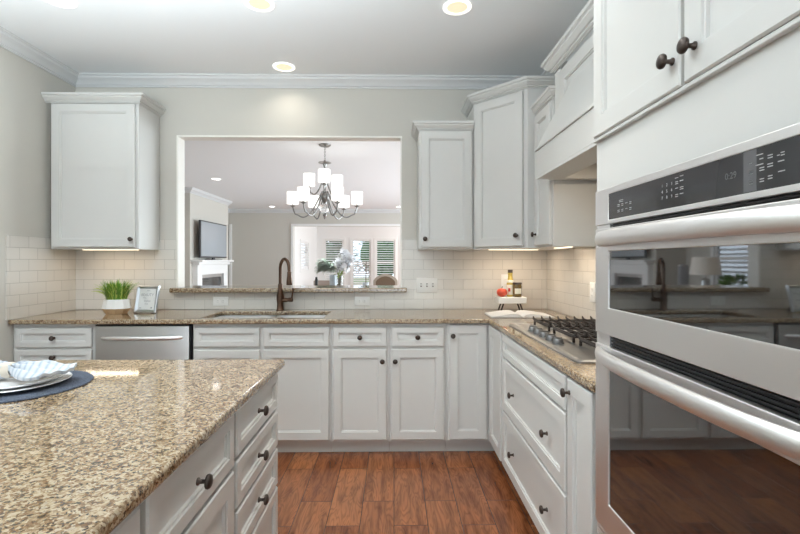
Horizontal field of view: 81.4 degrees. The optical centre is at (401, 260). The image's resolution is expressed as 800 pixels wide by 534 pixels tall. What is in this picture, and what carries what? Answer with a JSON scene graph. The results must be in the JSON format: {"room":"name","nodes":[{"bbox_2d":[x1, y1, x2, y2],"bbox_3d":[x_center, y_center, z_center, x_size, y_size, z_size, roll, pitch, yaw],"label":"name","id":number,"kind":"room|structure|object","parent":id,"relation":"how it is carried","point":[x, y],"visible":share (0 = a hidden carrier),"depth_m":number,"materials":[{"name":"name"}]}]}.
{"room":"kitchen","nodes":[
{"label":"kitchen","id":0,"kind":"room"},
{"bbox_2d":[0,46,74,361],"bbox_3d":[-2.533,-0.077,0.190,0.100,2.715,6.860,0,0,-1],"label":"wall","id":1,"kind":"structure","parent":0,"point":[25,116],"depth_m":3.10,"materials":[{"name":"grey paint"}]},
{"bbox_2d":[5,235,75,319],"bbox_3d":[-2.528,0.105,3.294,0.008,0.544,0.652,0,0,-1],"label":"backsplash","id":2,"kind":"structure","parent":1,"relation":"attached to","point":[40,279],"depth_m":3.23,"materials":[{"name":"tile"}]},
{"bbox_2d":[0,26,593,89],"bbox_3d":[-0.636,-1.394,0.220,3.695,0.082,6.860,0,0,-1],"label":"trim","id":3,"kind":"structure","parent":1,"relation":"attached to","point":[9,41],"depth_m":3.59,"materials":[{"name":"white paint"}]},
{"bbox_2d":[185,193,227,285],"bbox_3d":[-4.460,-0.077,10.156,0.600,2.715,2.090,0,0,-1],"label":"wall","id":4,"kind":"structure","parent":0,"point":[197,208],"depth_m":9.42,"materials":[{"name":"grey paint"}]},
{"bbox_2d":[185,187,399,212],"bbox_3d":[-0.432,-1.385,8.379,8.600,0.100,9.230,0,0,-1],"label":"trim","id":5,"kind":"structure","parent":4,"relation":"attached to","point":[192,190],"depth_m":12.89,"materials":[{"name":"white paint"}]},
{"bbox_2d":[0,0,588,208],"bbox_3d":[-0.411,-1.485,7.094,8.800,0.100,20.800,0,0,-1],"label":"ceiling","id":6,"kind":"structure","parent":0,"point":[365,37],"depth_m":3.08,"materials":[{"name":"white paint"}]},
{"bbox_2d":[45,0,76,7],"bbox_3d":[-1.874,-1.431,2.551,0.160,0.008,0.160,0,0,-1],"label":"recessed light","id":7,"kind":"object","parent":6,"relation":"in","point":[60,3],"visible":1,"depth_m":2.58,"materials":[{"name":"white plastic"}]},
{"bbox_2d":[244,0,273,11],"bbox_3d":[-0.789,-1.431,2.588,0.160,0.008,0.160,0,0,-1],"label":"recessed light","id":8,"kind":"object","parent":6,"relation":"in","point":[257,5],"visible":1,"depth_m":2.60,"materials":[{"name":"white plastic"}]},
{"bbox_2d":[273,62,294,71],"bbox_3d":[-0.866,-1.431,3.433,0.160,0.008,0.160,0,0,-1],"label":"recessed light","id":9,"kind":"object","parent":6,"relation":"in","point":[280,66],"visible":1,"depth_m":3.43,"materials":[{"name":"white"}]},
{"bbox_2d":[287,143,362,219],"bbox_3d":[-0.943,-0.974,5.736,0.932,0.922,0.826,0,0,-1],"label":"chandelier","id":10,"kind":"object","parent":6,"relation":"hanging from","point":[302,194],"visible":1,"depth_m":5.69,"materials":[{"name":"silver metal"}]},
{"bbox_2d":[443,0,471,14],"bbox_3d":[0.316,-1.431,2.625,0.160,0.008,0.160,0,0,-1],"label":"recessed light","id":11,"kind":"object","parent":6,"relation":"in","point":[458,7],"visible":1,"depth_m":2.62,"materials":[{"name":"white plastic"}]},
{"bbox_2d":[75,87,520,315],"bbox_3d":[-0.358,-0.077,3.710,8.600,2.715,0.110,0,0,-1],"label":"wall","id":12,"kind":"structure","parent":0,"point":[189,111],"depth_m":3.65,"materials":[{"name":"grey paint"}]},
{"bbox_2d":[41,92,165,249],"bbox_3d":[-2.180,-0.636,3.442,0.702,1.102,0.348,0,0,-1],"label":"upper cabinet","id":13,"kind":"object","parent":12,"relation":"attached to","point":[105,158],"visible":1,"depth_m":3.31,"materials":[{"name":"paint"}]},
{"bbox_2d":[213,297,227,305],"bbox_3d":[-1.408,0.314,3.626,0.118,0.070,0.008,0,0,-1],"label":"wall outlet","id":14,"kind":"object","parent":12,"relation":"attached to","point":[217,301],"visible":1,"depth_m":3.62,"materials":[{"name":"white plastic"}]},
{"bbox_2d":[169,285,406,292],"bbox_3d":[-0.870,0.226,3.769,1.822,0.035,0.395,0,0,-1],"label":"bar ledge","id":15,"kind":"object","parent":12,"relation":"attached to","point":[218,288],"visible":0.88,"depth_m":3.58,"materials":[{"name":"stone"}]},
{"bbox_2d":[177,135,401,287],"bbox_3d":[-0.876,-0.387,3.702,1.761,1.190,0.114,0,0,-1],"label":"trim","id":16,"kind":"structure","parent":12,"relation":"attached to","point":[181,139],"depth_m":3.67,"materials":[{"name":"white paint"}]},
{"bbox_2d":[76,240,546,309],"bbox_3d":[-0.690,0.105,3.645,3.678,0.544,0.008,0,0,-1],"label":"backsplash","id":17,"kind":"structure","parent":12,"relation":"attached to","point":[466,279],"depth_m":3.65,"materials":[{"name":"tile"}]},
{"bbox_2d":[355,297,369,305],"bbox_3d":[-0.307,0.314,3.643,0.118,0.070,0.008,0,0,-1],"label":"wall outlet","id":18,"kind":"object","parent":12,"relation":"attached to","point":[359,301],"visible":1,"depth_m":3.64,"materials":[{"name":"white plastic"}]},
{"bbox_2d":[416,278,436,292],"bbox_3d":[0.202,0.190,3.647,0.165,0.118,0.016,0,0,-1],"label":"switch plate","id":19,"kind":"object","parent":12,"relation":"attached to","point":[423,285],"visible":1,"depth_m":3.65,"materials":[{"name":"white plastic"}]},
{"bbox_2d":[411,120,474,249],"bbox_3d":[0.299,-0.542,3.481,0.440,0.915,0.348,0,0,-1],"label":"upper cabinet","id":20,"kind":"object","parent":12,"relation":"attached to","point":[444,147],"visible":1,"depth_m":3.35,"materials":[{"name":"paint"}]},
{"bbox_2d":[501,274,507,288],"bbox_3d":[0.823,0.165,3.661,0.072,0.118,0.008,0,0,-1],"label":"wall outlet","id":21,"kind":"object","parent":12,"relation":"attached to","point":[504,277],"visible":0.62,"depth_m":3.66,"materials":[{"name":"white plastic"}]},
{"bbox_2d":[461,76,570,249],"bbox_3d":[0.815,-0.639,3.330,0.678,1.109,0.666,0,0,-1],"label":"upper cabinet","id":22,"kind":"object","parent":12,"relation":"attached to","point":[503,133],"visible":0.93,"depth_m":3.16,"materials":[{"name":"paint"}]},
{"bbox_2d":[489,249,532,249],"bbox_3d":[0.826,-0.082,3.428,0.360,0.005,0.030,0,0,-1],"label":"light","id":23,"kind":"object","parent":22,"relation":"attached to","point":[489,249],"visible":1,"depth_m":3.41,"materials":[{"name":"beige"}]},
{"bbox_2d":[294,227,316,284],"bbox_3d":[-3.148,-0.077,15.162,0.100,2.715,4.180,0,0,-1],"label":"wall","id":24,"kind":"structure","parent":0,"point":[306,233],"depth_m":15.20,"materials":[{"name":"white paint"}]},
{"bbox_2d":[300,239,308,272],"bbox_3d":[-3.129,-0.160,14.853,0.120,1.030,1.450,0,0,-1],"label":"window","id":25,"kind":"structure","parent":24,"relation":"in","point":[304,247],"depth_m":14.93,"materials":[{"name":"white paint"}]},
{"bbox_2d":[228,213,399,284],"bbox_3d":[-0.505,-0.077,13.054,8.600,2.715,0.120,0,0,-1],"label":"wall","id":26,"kind":"structure","parent":0,"point":[260,241],"depth_m":12.94,"materials":[{"name":"grey paint"}]},
{"bbox_2d":[229,224,231,284],"bbox_3d":[-4.743,0.130,12.912,0.080,2.300,0.030,0,0,-1],"label":"trim","id":27,"kind":"structure","parent":26,"relation":"attached to","point":[230,225],"depth_m":12.90,"materials":[{"name":"white paint"}]},
{"bbox_2d":[291,224,399,284],"bbox_3d":[-1.154,0.122,12.969,3.830,2.315,0.030,0,0,-1],"label":"trim","id":28,"kind":"structure","parent":26,"relation":"attached to","point":[292,225],"depth_m":12.94,"materials":[{"name":"white paint"}]},
{"bbox_2d":[317,227,399,284],"bbox_3d":[-0.502,-0.077,17.344,5.460,2.715,0.100,0,0,-1],"label":"wall","id":29,"kind":"structure","parent":0,"point":[347,233],"depth_m":17.27,"materials":[{"name":"white paint"}]},
{"bbox_2d":[322,238,344,284],"bbox_3d":[-2.502,0.177,17.298,0.850,2.085,0.120,0,0,-1],"label":"window","id":30,"kind":"structure","parent":29,"relation":"in","point":[333,246],"depth_m":17.28,"materials":[{"name":"white glass"}]},
{"bbox_2d":[350,238,372,284],"bbox_3d":[-1.482,0.055,17.314,0.850,1.840,0.120,0,0,-1],"label":"window","id":31,"kind":"structure","parent":29,"relation":"in","point":[362,248],"depth_m":17.29,"materials":[{"name":"white glass"}]},
{"bbox_2d":[374,238,396,278],"bbox_3d":[-0.592,0.055,17.328,0.870,1.840,0.120,0,0,-1],"label":"window","id":32,"kind":"structure","parent":29,"relation":"in","point":[385,249],"depth_m":17.31,"materials":[{"name":"white glass"}]},
{"bbox_2d":[399,238,399,284],"bbox_3d":[0.348,0.055,17.343,0.850,1.840,0.120,0,0,-1],"label":"window","id":33,"kind":"structure","parent":29,"relation":"in","point":[399,238],"depth_m":17.28,"materials":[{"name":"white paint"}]},
{"bbox_2d":[276,451,538,533],"bbox_3d":[-0.411,1.330,7.094,8.800,0.100,20.800,0,0,-1],"label":"floor","id":34,"kind":"structure","parent":0,"point":[383,492],"depth_m":2.56,"materials":[{"name":"brown wood"}]},
{"bbox_2d":[14,324,96,361],"bbox_3d":[-2.265,0.845,3.288,0.525,0.870,0.623,0,0,-1],"label":"base cabinet","id":35,"kind":"object","parent":34,"relation":"on","point":[31,341],"visible":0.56,"depth_m":3.01,"materials":[{"name":"paint"}]},
{"bbox_2d":[110,506,139,533],"bbox_3d":[-0.762,0.845,0.574,0.698,0.870,0.467,0,0,-1],"label":"base cabinet","id":36,"kind":"object","parent":34,"relation":"on","point":[131,524],"visible":0.14,"depth_m":0.77,"materials":[{"name":"paint"}]},
{"bbox_2d":[95,324,192,359],"bbox_3d":[-1.684,0.846,3.285,0.616,0.868,0.618,0,0,-1],"label":"dishwasher","id":37,"kind":"object","parent":34,"relation":"on","point":[112,341],"visible":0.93,"depth_m":3.02,"materials":[{"name":"silver metal"}]},
{"bbox_2d":[139,415,233,533],"bbox_3d":[-0.769,0.845,1.044,0.698,0.870,0.467,0,0,-1],"label":"base cabinet","id":38,"kind":"object","parent":34,"relation":"on","point":[198,497],"visible":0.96,"depth_m":1.05,"materials":[{"name":"paint"}]},
{"bbox_2d":[190,260,233,285],"bbox_3d":[-4.037,0.629,10.028,0.239,1.299,1.800,0,0,-1],"label":"fireplace mantel","id":39,"kind":"object","parent":34,"relation":"on","point":[204,272],"visible":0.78,"depth_m":9.85,"materials":[{"name":"white paint"}]},
{"bbox_2d":[190,260,233,261],"bbox_3d":[-4.037,-0.001,10.028,0.239,0.038,1.800,0,0,-1],"label":"mantel shelf","id":40,"kind":"object","parent":39,"relation":"attached to","point":[190,260],"depth_m":9.61,"materials":[{"name":"white paint"}]},
{"bbox_2d":[199,220,226,259],"bbox_3d":[-4.027,-0.421,9.978,0.160,0.800,1.440,0,0,-1],"label":"television","id":41,"kind":"object","parent":39,"relation":"on","point":[212,236],"visible":0.99,"depth_m":9.86,"materials":[{"name":"grey plastic"}]},
{"bbox_2d":[230,373,277,533],"bbox_3d":[-0.777,0.845,1.516,0.698,0.870,0.472,0,0,-1],"label":"base cabinet","id":42,"kind":"object","parent":34,"relation":"on","point":[255,468],"visible":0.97,"depth_m":1.49,"materials":[{"name":"paint"}]},
{"bbox_2d":[193,315,332,451],"bbox_3d":[-0.915,0.845,3.309,0.901,0.870,0.623,0,0,-1],"label":"base cabinet","id":43,"kind":"object","parent":34,"relation":"on","point":[303,408],"visible":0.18,"depth_m":3.04,"materials":[{"name":"paint"}]},
{"bbox_2d":[314,280,329,284],"bbox_3d":[-2.539,0.950,15.177,0.560,0.659,0.670,0,0,-1],"label":"lounge chair","id":44,"kind":"object","parent":34,"relation":"on","point":[320,282],"visible":0.2,"depth_m":14.84,"materials":[{"name":"beige fabric"}]},
{"bbox_2d":[331,324,388,451],"bbox_3d":[-0.274,0.845,3.320,0.379,0.870,0.623,0,0,-1],"label":"base cabinet","id":45,"kind":"object","parent":34,"relation":"on","point":[359,352],"visible":0.94,"depth_m":3.05,"materials":[{"name":"paint"}]},
{"bbox_2d":[373,274,397,284],"bbox_3d":[-0.303,0.764,8.776,0.480,1.029,0.480,0,0,-1],"label":"dining chair","id":46,"kind":"object","parent":34,"relation":"on","point":[384,279],"visible":0.27,"depth_m":8.95,"materials":[{"name":"beige wood"}]},
{"bbox_2d":[376,276,394,284],"bbox_3d":[-0.306,0.512,8.954,0.370,0.435,0.014,0,0,-1],"label":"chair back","id":47,"kind":"object","parent":46,"relation":"on","point":[380,280],"depth_m":8.95,"materials":[{"name":"brown fabric"}]},
{"bbox_2d":[389,324,445,450],"bbox_3d":[0.104,0.845,3.325,0.375,0.870,0.623,0,0,-1],"label":"base cabinet","id":48,"kind":"object","parent":34,"relation":"on","point":[417,352],"visible":0.99,"depth_m":3.06,"materials":[{"name":"paint"}]},
{"bbox_2d":[445,324,503,460],"bbox_3d":[0.723,0.845,3.179,0.855,0.870,0.935,0,0,-1],"label":"base cabinet","id":49,"kind":"object","parent":34,"relation":"on","point":[474,355],"visible":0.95,"depth_m":3.05,"materials":[{"name":"paint"}]},
{"bbox_2d":[8,309,595,392],"bbox_3d":[-0.676,0.393,2.527,3.684,0.030,2.227,0,0,-1],"label":"countertop","id":50,"kind":"structure","parent":49,"relation":"on","point":[584,374],"depth_m":3.02,"materials":[{"name":"stone"}]},
{"bbox_2d":[92,279,138,314],"bbox_3d":[-2.054,0.250,3.330,0.330,0.256,0.284,0,0,-1],"label":"potted plant","id":51,"kind":"object","parent":50,"relation":"on","point":[116,302],"visible":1,"depth_m":3.28,"materials":[{"name":"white plant"}]},
{"bbox_2d":[134,286,159,312],"bbox_3d":[-1.847,0.279,3.408,0.175,0.198,0.104,0,0,9],"label":"framed sign","id":52,"kind":"object","parent":50,"relation":"on","point":[147,297],"visible":1,"depth_m":3.38,"materials":[{"name":"silver metal"}]},
{"bbox_2d":[138,289,155,309],"bbox_3d":[-1.851,0.278,3.387,0.131,0.151,0.036,0,0,9],"label":"print","id":53,"kind":"object","parent":52,"relation":"attached to","point":[146,297],"depth_m":3.38,"materials":[{"name":"white paper"}]},
{"bbox_2d":[215,315,325,317],"bbox_3d":[-0.932,0.496,3.296,0.844,0.172,0.424,0,0,-1],"label":"sink","id":54,"kind":"object","parent":50,"relation":"in","point":[224,316],"visible":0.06,"depth_m":3.49,"materials":[{"name":"silver metal"}]},
{"bbox_2d":[276,257,293,310],"bbox_3d":[-0.868,0.175,3.527,0.178,0.404,0.099,0,0,39],"label":"kitchen faucet","id":55,"kind":"object","parent":50,"relation":"on","point":[280,295],"visible":1,"depth_m":3.53,"materials":[{"name":"brown metal"}]},
{"bbox_2d":[495,296,526,309],"bbox_3d":[0.825,0.323,3.513,0.212,0.106,0.124,0,0,-1],"label":"display stand","id":56,"kind":"object","parent":50,"relation":"on","point":[500,300],"visible":0.82,"depth_m":3.45,"materials":[{"name":"white paint"}]},
{"bbox_2d":[497,286,506,296],"bbox_3d":[0.757,0.230,3.500,0.076,0.080,0.076,0,0,-1],"label":"apple","id":57,"kind":"object","parent":56,"relation":"on","point":[501,292],"visible":1,"depth_m":3.47,"materials":[{"name":"red food"}]},
{"bbox_2d":[507,270,513,296],"bbox_3d":[0.827,0.168,3.528,0.054,0.204,0.056,0,0,-1],"label":"oil bottle","id":58,"kind":"object","parent":56,"relation":"on","point":[510,280],"visible":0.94,"depth_m":3.51,"materials":[{"name":"yellow glass"}]},
{"bbox_2d":[513,282,521,296],"bbox_3d":[0.870,0.215,3.492,0.068,0.108,0.069,0,0,-1],"label":"jar","id":59,"kind":"object","parent":56,"relation":"on","point":[517,287],"visible":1,"depth_m":3.46,"materials":[{"name":"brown glass"}]},
{"bbox_2d":[485,310,554,317],"bbox_3d":[0.810,0.365,3.213,0.428,0.025,0.270,0,0,1],"label":"open book","id":60,"kind":"object","parent":50,"relation":"on","point":[502,313],"visible":0.99,"depth_m":3.13,"materials":[{"name":"white paper"}]},
{"bbox_2d":[509,316,596,363],"bbox_3d":[0.884,0.349,2.227,0.493,0.057,1.025,0,0,-1],"label":"gas cooktop","id":61,"kind":"object","parent":50,"relation":"in","point":[576,341],"visible":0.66,"depth_m":2.21,"materials":[{"name":"silver metal"}]},
{"bbox_2d":[502,334,570,533],"bbox_3d":[0.859,0.845,2.197,0.613,0.870,1.031,0,0,-1],"label":"base cabinet","id":62,"kind":"object","parent":34,"relation":"on","point":[534,414],"visible":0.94,"depth_m":2.05,"materials":[{"name":"paint"}]},
{"bbox_2d":[560,378,596,533],"bbox_3d":[0.869,0.845,1.559,0.613,0.870,0.241,0,0,-1],"label":"base cabinet","id":63,"kind":"object","parent":34,"relation":"on","point":[581,401],"visible":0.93,"depth_m":1.57,"materials":[{"name":"paint"}]},
{"bbox_2d":[593,0,799,533],"bbox_3d":[0.874,0.046,1.014,0.631,2.466,0.940,0,0,-1],"label":"tall cabinet","id":64,"kind":"object","parent":34,"relation":"on","point":[676,82],"visible":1,"depth_m":0.98,"materials":[{"name":"paint"}]},
{"bbox_2d":[595,123,799,533],"bbox_3d":[0.836,0.305,0.991,0.598,1.025,0.835,0,0,-1],"label":"wall oven","id":65,"kind":"object","parent":64,"relation":"in","point":[697,350],"visible":1,"depth_m":0.91,"materials":[{"name":"silver metal"}]},
{"bbox_3d":[-0.892,0.899,5.837,1.200,0.759,1.200,0,0,-1],"label":"dining table","id":66,"kind":"object","parent":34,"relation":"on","visible":0},
{"bbox_2d":[329,275,336,284],"bbox_3d":[-0.857,0.347,5.847,0.096,0.345,0.096,0,0,-1],"label":"ceramic vase","id":67,"kind":"object","parent":66,"relation":"on","point":[332,277],"visible":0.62,"depth_m":5.81,"materials":[{"name":"grey ceramic"}]},
{"bbox_2d":[314,248,354,284],"bbox_3d":[-0.813,0.176,5.736,0.519,0.686,0.209,0,0,-6],"label":"flower vase","id":68,"kind":"object","parent":66,"relation":"on","point":[345,254],"visible":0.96,"depth_m":5.69,"materials":[{"name":"clear glass"}]},
{"bbox_2d":[362,262,369,284],"bbox_3d":[-0.446,0.265,5.843,0.081,0.510,0.080,0,0,43],"label":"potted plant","id":69,"kind":"object","parent":66,"relation":"on","point":[365,282],"visible":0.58,"depth_m":5.84,"materials":[{"name":"grey ceramic"}]},
{"bbox_3d":[-0.748,0.845,-0.312,0.698,0.870,1.299,0,0,-1],"label":"cabinet","id":70,"kind":"object","parent":34,"relation":"on","visible":0},
{"bbox_2d":[0,359,284,533],"bbox_3d":[-0.914,0.393,0.387,0.975,0.030,2.803,0,0,-1],"label":"countertop","id":71,"kind":"structure","parent":70,"relation":"on","point":[80,460],"depth_m":1.01,"materials":[{"name":"stone"}]},
{"bbox_2d":[0,370,93,403],"bbox_3d":[-1.159,0.375,1.397,0.394,0.005,0.394,0,0,-1],"label":"placemat","id":72,"kind":"object","parent":71,"relation":"on","point":[79,378],"visible":0.34,"depth_m":1.35,"materials":[{"name":"blue fabric"}]},
{"bbox_2d":[0,372,72,392],"bbox_3d":[-1.159,0.365,1.397,0.280,0.014,0.280,0,0,-1],"label":"dinner plate","id":73,"kind":"object","parent":72,"relation":"on","point":[69,374],"visible":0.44,"depth_m":1.36,"materials":[{"name":"white ceramic"}]},
{"bbox_2d":[0,374,64,388],"bbox_3d":[-1.159,0.358,1.397,0.244,0.014,0.244,0,0,-1],"label":"salad plate","id":74,"kind":"object","parent":73,"relation":"on","point":[6,383],"visible":0.56,"depth_m":1.38,"materials":[{"name":"white ceramic"}]},
{"bbox_2d":[0,360,76,380],"bbox_3d":[-1.179,0.327,1.397,0.364,0.050,0.179,0,0,-1],"label":"striped napkin","id":75,"kind":"object","parent":74,"relation":"on","point":[20,370],"visible":1,"depth_m":1.37,"materials":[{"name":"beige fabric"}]},
{"bbox_3d":[1.261,-0.077,0.250,0.100,2.715,6.860,0,0,-1],"label":"wall","id":76,"kind":"structure","parent":0,"visible":0},
{"bbox_2d":[531,85,596,247],"bbox_3d":[0.996,-0.548,2.864,0.328,0.927,0.364,0,0,-1],"label":"upper cabinet","id":77,"kind":"object","parent":76,"relation":"attached to","point":[564,210],"visible":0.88,"depth_m":2.72,"materials":[{"name":"paint"}]},
{"bbox_2d":[535,0,596,179],"bbox_3d":[0.976,-0.815,2.097,0.394,0.690,1.310,0,0,-1],"label":"range hood","id":78,"kind":"object","parent":76,"relation":"attached to","point":[566,150],"visible":0.3,"depth_m":2.30,"materials":[{"name":"paint"}]},
{"bbox_2d":[547,247,595,318],"bbox_3d":[1.171,0.105,2.561,0.008,0.544,2.234,0,0,-1],"label":"backsplash","id":79,"kind":"structure","parent":76,"relation":"attached to","point":[570,272],"depth_m":3.16,"materials":[{"name":"tile"}]},
{"bbox_2d":[590,282,595,301],"bbox_3d":[1.158,0.190,2.818,0.008,0.118,0.074,0,0,-1],"label":"wall outlet","id":80,"kind":"object","parent":76,"relation":"attached to","point":[592,285],"visible":1,"depth_m":2.81,"materials":[{"name":"white plastic"}]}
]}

